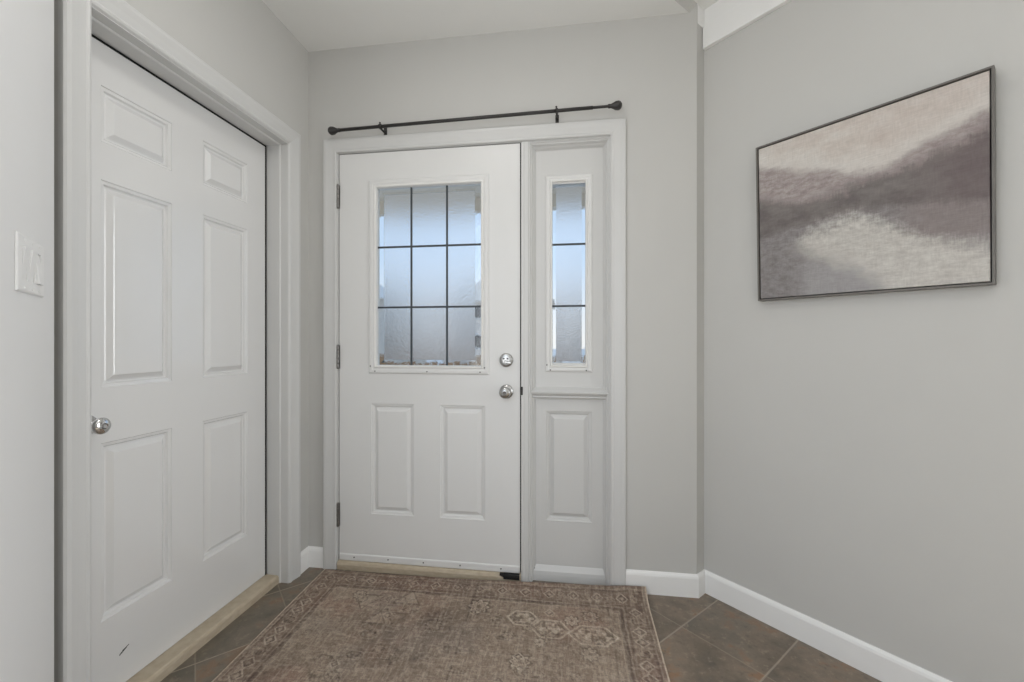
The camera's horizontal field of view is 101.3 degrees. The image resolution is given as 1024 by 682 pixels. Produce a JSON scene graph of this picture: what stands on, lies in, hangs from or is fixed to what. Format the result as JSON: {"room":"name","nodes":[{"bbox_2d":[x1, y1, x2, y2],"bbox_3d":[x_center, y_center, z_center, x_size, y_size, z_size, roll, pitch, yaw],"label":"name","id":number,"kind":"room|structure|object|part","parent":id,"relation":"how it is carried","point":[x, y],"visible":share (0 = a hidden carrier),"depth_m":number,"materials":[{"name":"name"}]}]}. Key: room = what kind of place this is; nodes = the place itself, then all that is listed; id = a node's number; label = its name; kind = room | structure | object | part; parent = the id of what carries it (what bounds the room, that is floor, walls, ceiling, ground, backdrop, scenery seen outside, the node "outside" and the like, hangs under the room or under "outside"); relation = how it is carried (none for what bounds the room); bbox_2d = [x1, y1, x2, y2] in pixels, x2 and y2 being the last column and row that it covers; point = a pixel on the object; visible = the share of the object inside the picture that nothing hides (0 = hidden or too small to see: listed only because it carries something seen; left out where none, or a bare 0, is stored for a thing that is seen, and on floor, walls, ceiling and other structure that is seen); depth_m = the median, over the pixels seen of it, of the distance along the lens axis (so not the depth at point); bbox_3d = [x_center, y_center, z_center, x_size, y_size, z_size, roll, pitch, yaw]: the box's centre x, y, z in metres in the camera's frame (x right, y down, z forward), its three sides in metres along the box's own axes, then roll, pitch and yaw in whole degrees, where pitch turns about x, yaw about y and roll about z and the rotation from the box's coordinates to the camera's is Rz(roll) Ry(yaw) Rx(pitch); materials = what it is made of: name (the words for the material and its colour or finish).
{"room":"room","nodes":[
{"label":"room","id":0,"kind":"room"},
{"bbox_2d":[0,0,53,681],"bbox_3d":[0.145,-0.210,-0.809,0.140,2.700,4.512,0,0,-36],"label":"wall","id":1,"kind":"structure","parent":0,"point":[26,26],"depth_m":0.87,"materials":[{"name":"paint"}]},
{"bbox_2d":[15,230,43,296],"bbox_3d":[-1.024,-0.159,0.897,0.009,0.117,0.175,0,0,-36],"label":"light switch","id":2,"kind":"object","parent":1,"relation":"attached to","point":[29,255],"visible":1,"depth_m":0.88,"materials":[{"name":"white plastic"}]},
{"bbox_2d":[54,0,307,681],"bbox_3d":[-1.190,-0.210,1.547,0.150,2.700,1.200,0,0,8],"label":"wall","id":3,"kind":"structure","parent":0,"point":[244,41],"depth_m":1.68,"materials":[{"name":"grey paint"}]},
{"bbox_2d":[91,34,265,681],"bbox_3d":[-1.202,0.091,1.575,0.102,2.026,0.824,0,0,8],"label":"door","id":4,"kind":"structure","parent":3,"relation":"in","point":[178,189],"depth_m":1.50,"materials":[{"name":"white wood"}]},
{"bbox_3d":[-1.232,0.251,1.242,0.066,0.062,0.062,0,0,8],"label":"knob","id":5,"kind":"part","parent":4,"relation":"part of","materials":[{"name":"silver metal"}]},
{"bbox_2d":[58,0,300,681],"bbox_3d":[-1.176,0.068,1.579,0.168,2.144,0.970,0,0,8],"label":"trim","id":6,"kind":"structure","parent":3,"relation":"attached to","point":[116,23],"depth_m":1.15,"materials":[{"name":"white paint"}]},
{"bbox_2d":[262,0,718,51],"bbox_3d":[0.751,-1.516,0.207,6.480,0.098,6.516,0,0,8],"label":"ceiling","id":7,"kind":"structure","parent":0,"point":[318,25],"depth_m":1.90,"materials":[{"name":"paint"}]},
{"bbox_2d":[308,4,696,573],"bbox_3d":[-0.185,-0.210,2.089,2.059,2.700,0.150,0,0,8],"label":"wall","id":8,"kind":"structure","parent":0,"point":[647,64],"depth_m":1.91,"materials":[{"name":"grey paint"}]},
{"bbox_2d":[301,546,322,573],"bbox_3d":[-0.993,1.090,2.084,0.092,0.100,0.082,0,0,8],"label":"baseboard","id":9,"kind":"structure","parent":8,"relation":"attached to","point":[311,556],"depth_m":2.11,"materials":[{"name":"white paint"}]},
{"bbox_2d":[337,143,520,579],"bbox_3d":[-0.420,0.091,2.040,0.933,2.058,0.110,0,0,8],"label":"door","id":10,"kind":"structure","parent":8,"relation":"in","point":[429,347],"depth_m":2.05,"materials":[{"name":"white metal"}]},
{"bbox_3d":[-0.408,-0.317,2.063,0.462,0.820,0.004,0,0,8],"label":"textured glass","id":11,"kind":"part","parent":10,"relation":"part of","materials":[{"name":"glass"}]},
{"bbox_2d":[378,185,480,364],"bbox_3d":[-0.409,-0.317,2.058,0.526,0.884,0.004,0,0,8],"label":"window","id":12,"kind":"structure","parent":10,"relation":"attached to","point":[429,236],"depth_m":2.06,"materials":[{"name":"glass"}]},
{"bbox_3d":[-0.030,0.240,1.964,0.067,0.067,0.064,0,0,8],"label":"knob","id":13,"kind":"part","parent":10,"relation":"part of","materials":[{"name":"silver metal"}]},
{"bbox_2d":[337,559,520,580],"bbox_3d":[-0.405,1.119,2.113,0.922,0.041,0.164,0,0,8],"label":"door sill","id":14,"kind":"structure","parent":8,"relation":"attached to","point":[415,570],"depth_m":2.04,"materials":[{"name":"brown wood"}]},
{"bbox_2d":[323,118,625,584],"bbox_3d":[-0.204,0.066,2.083,1.476,2.149,0.168,0,0,8],"label":"trim","id":15,"kind":"structure","parent":8,"relation":"attached to","point":[614,128],"depth_m":1.98,"materials":[{"name":"white paint"}]},
{"bbox_2d":[328,100,621,134],"bbox_3d":[-0.202,-1.035,1.976,1.398,0.058,0.079,0,0,8],"label":"curtain rod","id":16,"kind":"object","parent":8,"relation":"attached to","point":[617,105],"visible":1,"depth_m":1.95,"materials":[{"name":"black metal"}]},
{"bbox_2d":[529,136,609,584],"bbox_3d":[0.272,0.101,1.999,0.373,2.079,0.093,0,0,8],"label":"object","id":17,"kind":"structure","parent":8,"relation":"in","point":[569,179],"depth_m":1.99,"materials":[{"name":"white paint"}]},
{"bbox_3d":[0.270,-0.321,1.995,0.222,0.937,0.014,0,0,8],"label":"frame","id":18,"kind":"part","parent":17,"relation":"part of","materials":[{"name":"white metal"}]},
{"bbox_2d":[552,243,584,306],"bbox_3d":[0.270,-0.313,1.998,0.159,0.303,0.003,0,0,8],"label":"window pane","id":19,"kind":"object","parent":17,"relation":"attached to","point":[568,259],"depth_m":2.00,"materials":[{"name":"glass"}]},
{"bbox_3d":[0.271,-0.321,2.003,0.121,0.837,0.004,0,0,8],"label":"textured glass","id":20,"kind":"part","parent":17,"relation":"part of","materials":[{"name":"glass"}]},
{"bbox_3d":[0.269,0.246,1.977,0.369,0.052,0.038,0,0,8],"label":"chair rail","id":21,"kind":"part","parent":17,"relation":"part of","materials":[{"name":"white paint"}]},
{"bbox_3d":[0.270,1.105,1.987,0.341,0.070,0.018,0,0,8],"label":"rail","id":22,"kind":"part","parent":17,"relation":"part of","materials":[{"name":"white paint"}]},
{"bbox_2d":[160,567,881,681],"bbox_3d":[0.125,1.180,0.910,3.197,0.080,2.802,0,0,8],"label":"floor","id":23,"kind":"structure","parent":0,"point":[705,638],"depth_m":1.57,"materials":[{"name":"tile"}]},
{"bbox_2d":[126,574,278,681],"bbox_3d":[-1.192,1.121,1.577,0.077,0.037,0.826,0,0,8],"label":"threshold","id":24,"kind":"object","parent":23,"relation":"on","point":[172,658],"visible":1,"depth_m":1.59,"materials":[{"name":"brown wood"}]},
{"bbox_2d":[212,569,669,681],"bbox_3d":[-0.241,1.119,1.439,1.547,0.043,1.106,0,0,8],"label":"area rug","id":25,"kind":"object","parent":23,"relation":"on","point":[344,626],"visible":1,"depth_m":1.60,"materials":[{"name":"beige fabric"}]},
{"bbox_2d":[697,5,703,573],"bbox_3d":[0.910,-0.210,1.939,0.152,2.700,0.154,0,0,8],"label":"wall","id":26,"kind":"structure","parent":0,"point":[700,52],"depth_m":1.90,"materials":[{"name":"grey paint"}]},
{"bbox_2d":[704,0,1023,681],"bbox_3d":[2.126,-0.210,0.345,0.140,2.700,4.012,0,0,-36],"label":"wall","id":27,"kind":"structure","parent":0,"point":[864,453],"depth_m":1.45,"materials":[{"name":"grey paint"}]},
{"bbox_2d":[698,0,791,49],"bbox_3d":[2.062,-1.413,0.298,0.062,0.184,4.012,0,0,-37],"label":"trim","id":28,"kind":"structure","parent":27,"relation":"attached to","point":[722,19],"depth_m":1.81,"materials":[{"name":"white paint"}]},
{"bbox_2d":[626,569,951,681],"bbox_3d":[1.989,1.090,0.388,0.283,0.100,4.236,0,0,-40],"label":"baseboard","id":29,"kind":"structure","parent":27,"relation":"attached to","point":[884,666],"depth_m":1.63,"materials":[{"name":"white paint"}]},
{"bbox_2d":[756,65,996,300],"bbox_3d":[1.187,-0.468,1.448,0.055,0.614,0.631,0,0,-36],"label":"framed painting","id":30,"kind":"object","parent":27,"relation":"attached to","point":[899,194],"visible":1,"depth_m":1.37}
]}

